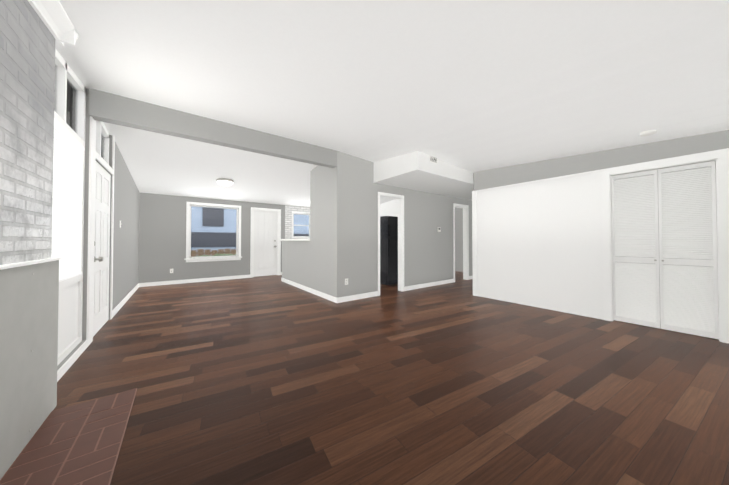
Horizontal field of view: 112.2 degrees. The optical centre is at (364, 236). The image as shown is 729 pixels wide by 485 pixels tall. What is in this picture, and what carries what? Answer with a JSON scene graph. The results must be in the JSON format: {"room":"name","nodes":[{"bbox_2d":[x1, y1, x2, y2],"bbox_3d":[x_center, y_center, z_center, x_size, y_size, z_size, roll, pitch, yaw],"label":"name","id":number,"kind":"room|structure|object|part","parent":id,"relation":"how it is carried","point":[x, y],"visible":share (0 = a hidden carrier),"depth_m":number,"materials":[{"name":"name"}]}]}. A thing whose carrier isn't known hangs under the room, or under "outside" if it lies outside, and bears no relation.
{"room":"empty living room","nodes":[
{"label":"empty living room","id":0,"kind":"room"},
{"bbox_2d":[0,0,55,264],"bbox_3d":[-1.253,-0.326,0.454,0.090,2.900,2.930,1,-1,-37],"label":"brick wall","id":1,"kind":"structure","parent":0,"point":[27,66],"depth_m":1.35,"materials":[{"name":"white brick"}]},
{"bbox_2d":[0,257,62,479],"bbox_3d":[-1.244,0.624,0.464,0.130,1.000,2.952,1,-1,-37],"label":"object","id":2,"kind":"structure","parent":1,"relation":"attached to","point":[29,294],"depth_m":1.32,"materials":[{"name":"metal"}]},
{"bbox_2d":[28,0,77,45],"bbox_3d":[-1.243,-1.282,0.525,0.175,0.413,3.010,1,-1,-37],"label":"crown molding","id":3,"kind":"structure","parent":1,"relation":"attached to","point":[53,16],"depth_m":1.57,"materials":[{"name":"white wood"}]},
{"bbox_2d":[57,88,139,370],"bbox_3d":[-2.962,-0.297,2.509,0.160,2.900,8.590,1,-1,-37],"label":"wall","id":4,"kind":"structure","parent":0,"point":[126,242],"depth_m":3.94,"materials":[{"name":"grey paint"}]},
{"bbox_2d":[54,49,85,365],"bbox_3d":[-2.643,-0.313,2.104,0.080,2.780,1.120,1,-1,-37],"label":"window","id":5,"kind":"structure","parent":4,"relation":"in","point":[70,302],"depth_m":2.31,"materials":[{"name":"white wood"}]},
{"bbox_2d":[52,119,83,281],"bbox_3d":[-2.615,-0.280,2.125,0.024,1.311,1.014,1,-1,-37],"label":"window shade","id":6,"kind":"object","parent":5,"relation":"attached to","point":[66,235],"visible":0.44,"depth_m":2.20,"materials":[{"name":"white fabric"}]},
{"bbox_2d":[53,63,104,212],"bbox_3d":[-2.977,-0.651,2.547,0.005,2.070,2.120,1,-1,-37],"label":"window panel","id":7,"kind":"object","parent":5,"relation":"attached to","point":[72,107],"visible":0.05,"depth_m":2.36,"materials":[{"name":"clear glass"}]},
{"bbox_2d":[57,116,114,381],"bbox_3d":[-2.911,-0.271,2.587,0.015,2.850,2.335,1,-1,-37],"label":"trim","id":8,"kind":"structure","parent":4,"relation":"attached to","point":[94,155],"depth_m":2.65,"materials":[{"name":"white wood"}]},
{"bbox_2d":[93,162,110,335],"bbox_3d":[-3.296,0.138,3.096,0.112,2.023,0.850,1,-1,-37],"label":"door","id":9,"kind":"structure","parent":4,"relation":"in","point":[101,249],"depth_m":3.07,"materials":[{"name":"white wood"}]},
{"bbox_3d":[-3.063,0.171,2.820,0.072,0.237,0.064,1,-1,-37],"label":"left door knob","id":10,"kind":"part","parent":9,"relation":"part of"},
{"bbox_2d":[96,121,108,164],"bbox_3d":[-3.360,-1.324,3.068,0.080,0.730,0.920,1,-1,-37],"label":"window","id":11,"kind":"structure","parent":4,"relation":"in","point":[100,127],"depth_m":3.19,"materials":[{"name":"white wood"}]},
{"bbox_2d":[112,283,139,317],"bbox_3d":[-4.500,1.136,4.671,0.013,0.095,2.935,1,-1,-37],"label":"baseboard","id":12,"kind":"structure","parent":4,"relation":"attached to","point":[117,308],"depth_m":4.29,"materials":[{"name":"white wood"}]},
{"bbox_2d":[138,193,284,282],"bbox_3d":[-4.100,-0.235,6.930,3.670,2.900,0.160,1,-1,-37],"label":"wall","id":13,"kind":"structure","parent":0,"point":[162,235],"depth_m":6.26,"materials":[{"name":"grey paint"}]},
{"bbox_2d":[140,275,249,286],"bbox_3d":[-4.387,1.163,6.586,2.440,0.095,0.013,1,-1,-37],"label":"baseboard","id":14,"kind":"structure","parent":13,"relation":"attached to","point":[238,276],"depth_m":6.45,"materials":[{"name":"white wood"}]},
{"bbox_2d":[184,202,241,261],"bbox_3d":[-4.159,-0.121,6.816,1.360,1.590,0.150,1,-1,-37],"label":"window","id":15,"kind":"structure","parent":13,"relation":"in","point":[237,256],"depth_m":6.74,"materials":[{"name":"white wood"}]},
{"bbox_2d":[191,208,236,254],"bbox_3d":[-4.192,-0.136,6.860,1.090,1.350,0.004,1,-1,-37],"label":"window panel","id":16,"kind":"object","parent":15,"relation":"attached to","point":[217,233],"visible":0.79,"depth_m":6.85,"materials":[{"name":"clear glass"}]},
{"bbox_2d":[254,211,276,276],"bbox_3d":[-3.088,0.209,7.650,0.700,2.008,0.040,1,-1,-37],"label":"door","id":17,"kind":"structure","parent":13,"relation":"in","point":[265,243],"depth_m":7.62,"materials":[{"name":"white wood"}]},
{"bbox_2d":[250,207,280,277],"bbox_3d":[-3.089,0.171,7.652,0.900,2.110,0.138,1,-1,-37],"label":"door frame","id":18,"kind":"structure","parent":13,"relation":"attached to","point":[253,209],"depth_m":7.63,"materials":[{"name":"white wood"}]},
{"bbox_2d":[285,205,309,238],"bbox_3d":[-0.476,-0.196,9.665,5.410,2.900,0.160,1,-1,-37],"label":"brick wall","id":19,"kind":"structure","parent":0,"point":[289,209],"depth_m":8.07,"materials":[{"name":"white brick"}]},
{"bbox_2d":[292,211,309,238],"bbox_3d":[-2.139,-0.390,8.360,0.740,0.910,0.105,1,-1,-37],"label":"window","id":20,"kind":"structure","parent":19,"relation":"in","point":[293,225],"depth_m":8.29,"materials":[{"name":"white wood"}]},
{"bbox_2d":[282,165,333,295],"bbox_3d":[-1.364,-0.253,5.638,0.120,2.900,2.820,1,-1,-37],"label":"wall","id":21,"kind":"structure","parent":0,"point":[310,264],"depth_m":5.00,"materials":[{"name":"grey paint"}]},
{"bbox_2d":[280,239,309,240],"bbox_3d":[-1.611,0.074,6.098,0.355,0.040,1.840,1,-1,-37],"label":"sill ledge","id":22,"kind":"object","parent":21,"relation":"attached to","point":[294,239],"visible":0.79,"depth_m":5.88,"materials":[{"name":"white wood"}]},
{"bbox_2d":[281,278,337,302],"bbox_3d":[-1.381,1.148,5.530,0.013,0.095,2.966,1,-1,-37],"label":"baseboard","id":23,"kind":"structure","parent":21,"relation":"attached to","point":[313,291],"depth_m":5.13,"materials":[{"name":"white wood"}]},
{"bbox_2d":[380,199,397,216],"bbox_3d":[1.055,-0.217,8.209,0.100,2.900,4.010,1,-1,-37],"label":"wall","id":24,"kind":"structure","parent":0,"point":[389,208],"depth_m":8.40,"materials":[{"name":"white paint"}]},
{"bbox_2d":[54,271,728,484],"bbox_3d":[0.558,1.250,5.144,9.260,0.120,8.870,1,-1,-37],"label":"floor","id":25,"kind":"structure","parent":0,"point":[268,380],"depth_m":1.82,"materials":[{"name":"brown wood"}]},
{"bbox_2d":[0,388,136,484],"bbox_3d":[-1.005,1.118,0.573,0.406,0.015,2.846,1,-1,-37],"label":"brick hearth","id":26,"kind":"object","parent":25,"relation":"on","point":[79,444],"visible":0.98,"depth_m":1.31,"materials":[{"name":"brick"}]},
{"bbox_2d":[380,216,397,284],"bbox_3d":[0.669,0.349,6.472,0.720,1.720,0.725,1,-1,-37],"label":"fridge","id":27,"kind":"object","parent":25,"relation":"on","point":[388,250],"visible":0.58,"depth_m":6.11,"materials":[{"name":"black metal"}]},
{"bbox_2d":[55,0,728,206],"bbox_3d":[0.558,-1.379,5.181,9.260,0.681,8.870,1,-1,-37],"label":"ceiling","id":28,"kind":"structure","parent":0,"point":[473,86],"depth_m":2.06,"materials":[{"name":"white paint"}]},
{"bbox_2d":[89,88,336,167],"bbox_3d":[-1.738,-1.492,3.544,3.020,0.440,0.140,1,-1,-37],"label":"beam","id":29,"kind":"structure","parent":28,"relation":"attached to","point":[106,107],"depth_m":3.15,"materials":[{"name":"grey paint"}]},
{"bbox_2d":[216,178,233,185],"bbox_3d":[-3.134,-1.215,5.506,0.340,0.125,0.340,1,-1,-37],"label":"ceiling light","id":30,"kind":"object","parent":28,"relation":"attached to","point":[224,182],"visible":0.98,"depth_m":5.40,"materials":[{"name":"white glass"}]},
{"bbox_2d":[640,130,656,135],"bbox_3d":[3.259,-1.195,2.813,0.136,0.046,0.136,1,-1,-37],"label":"smoke detector","id":31,"kind":"object","parent":28,"relation":"attached to","point":[648,133],"visible":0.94,"depth_m":2.79,"materials":[{"name":"white plastic"}]},
{"bbox_2d":[334,151,472,297],"bbox_3d":[1.764,-0.246,6.157,5.740,2.900,0.120,1,-1,-37],"label":"wall","id":32,"kind":"structure","parent":0,"point":[428,252],"depth_m":4.89,"materials":[{"name":"grey paint"}]},
{"bbox_2d":[338,291,377,302],"bbox_3d":[-0.107,1.136,4.641,0.930,0.095,0.013,1,-1,-37],"label":"baseboard","id":33,"kind":"structure","parent":32,"relation":"attached to","point":[371,294],"depth_m":4.61,"materials":[{"name":"white wood"}]},
{"bbox_2d":[378,192,403,295],"bbox_3d":[0.531,0.136,5.221,0.770,2.110,0.150,1,-1,-37],"label":"door frame","id":34,"kind":"structure","parent":32,"relation":"attached to","point":[400,198],"depth_m":5.37,"materials":[{"name":"white wood"}]},
{"bbox_2d":[404,279,453,290],"bbox_3d":[1.625,1.154,5.949,1.870,0.095,0.013,1,-1,-37],"label":"baseboard","id":35,"kind":"structure","parent":32,"relation":"attached to","point":[430,284],"depth_m":5.87,"materials":[{"name":"white wood"}]},
{"bbox_2d":[453,203,468,281],"bbox_3d":[2.631,0.158,6.796,0.740,2.110,0.135,1,-1,-37],"label":"door frame","id":36,"kind":"structure","parent":32,"relation":"attached to","point":[465,242],"depth_m":6.94,"materials":[{"name":"white wood"}]},
{"bbox_2d":[374,151,473,200],"bbox_3d":[2.477,-1.369,5.927,4.900,0.600,1.132,1,-1,-37],"label":"ceiling","id":37,"kind":"structure","parent":0,"point":[417,170],"depth_m":4.64,"materials":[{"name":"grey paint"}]},
{"bbox_2d":[430,156,436,163],"bbox_3d":[1.200,-1.343,4.247,0.200,0.110,0.011,1,-1,-37],"label":"ceiling vent","id":38,"kind":"object","parent":37,"relation":"in","point":[433,159],"visible":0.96,"depth_m":4.24,"materials":[{"name":"white plastic"}]},
{"bbox_2d":[455,207,462,271],"bbox_3d":[4.158,-0.221,7.882,0.160,2.900,8.590,1,-1,-37],"label":"wall","id":39,"kind":"structure","parent":0,"point":[459,239],"depth_m":8.77,"materials":[{"name":"grey paint"}]},
{"bbox_2d":[474,130,728,286],"bbox_3d":[3.390,-0.276,3.995,0.650,2.900,2.990,1,-1,-37],"label":"wall block","id":40,"kind":"object","parent":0,"point":[570,165],"visible":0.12,"depth_m":3.48,"materials":[{"name":"grey paint"}]},
{"bbox_2d":[477,171,603,319],"bbox_3d":[3.377,0.124,3.992,0.668,2.100,3.007,1,-1,-37],"label":"wall","id":41,"kind":"structure","parent":40,"relation":"attached to","point":[539,244],"depth_m":4.00,"materials":[{"name":"paint"}]},
{"bbox_2d":[472,148,728,342],"bbox_3d":[3.151,0.112,3.823,0.132,2.120,3.008,1,-1,-37],"label":"trim","id":42,"kind":"structure","parent":41,"relation":"attached to","point":[720,157],"depth_m":2.94,"materials":[{"name":"white wood"}]},
{"bbox_2d":[611,169,659,327],"bbox_3d":[3.570,0.150,3.240,0.050,1.997,0.414,1,-1,-37],"label":"closet door","id":43,"kind":"structure","parent":41,"relation":"attached to","point":[635,242],"depth_m":3.23,"materials":[{"name":"white wood"}]},
{"bbox_2d":[658,161,718,338],"bbox_3d":[3.821,0.145,2.907,0.050,1.997,0.414,1,-1,-37],"label":"closet door","id":44,"kind":"structure","parent":41,"relation":"attached to","point":[687,236],"depth_m":2.90,"materials":[{"name":"white wood"}]},
{"label":"outside","id":45,"kind":"structure","parent":0,"visible":0},
{"bbox_3d":[-2.186,1.670,10.817,90.000,0.100,80.000,1,-1,-37],"label":"ground","id":46,"kind":"structure","parent":45,"visible":0},
{"bbox_2d":[191,249,235,256],"bbox_3d":[-7.097,1.081,10.858,18.200,1.080,0.070,1,-1,-37],"label":"fence","id":47,"kind":"object","parent":46,"relation":"on","point":[200,252],"depth_m":10.97,"materials":[{"name":"brown wood"}]},
{"bbox_2d":[213,253,232,255],"bbox_3d":[-5.052,1.176,9.011,1.659,1.149,1.590,1,-1,-37],"label":"bush","id":48,"kind":"object","parent":46,"relation":"on","point":[216,254],"depth_m":8.92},
{"bbox_2d":[191,206,308,251],"bbox_3d":[-10.672,-1.078,16.290,21.800,5.550,7.600,1,-1,-37],"label":"neighbouring house","id":49,"kind":"structure","parent":46,"relation":"on","point":[211,231],"depth_m":13.67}
]}

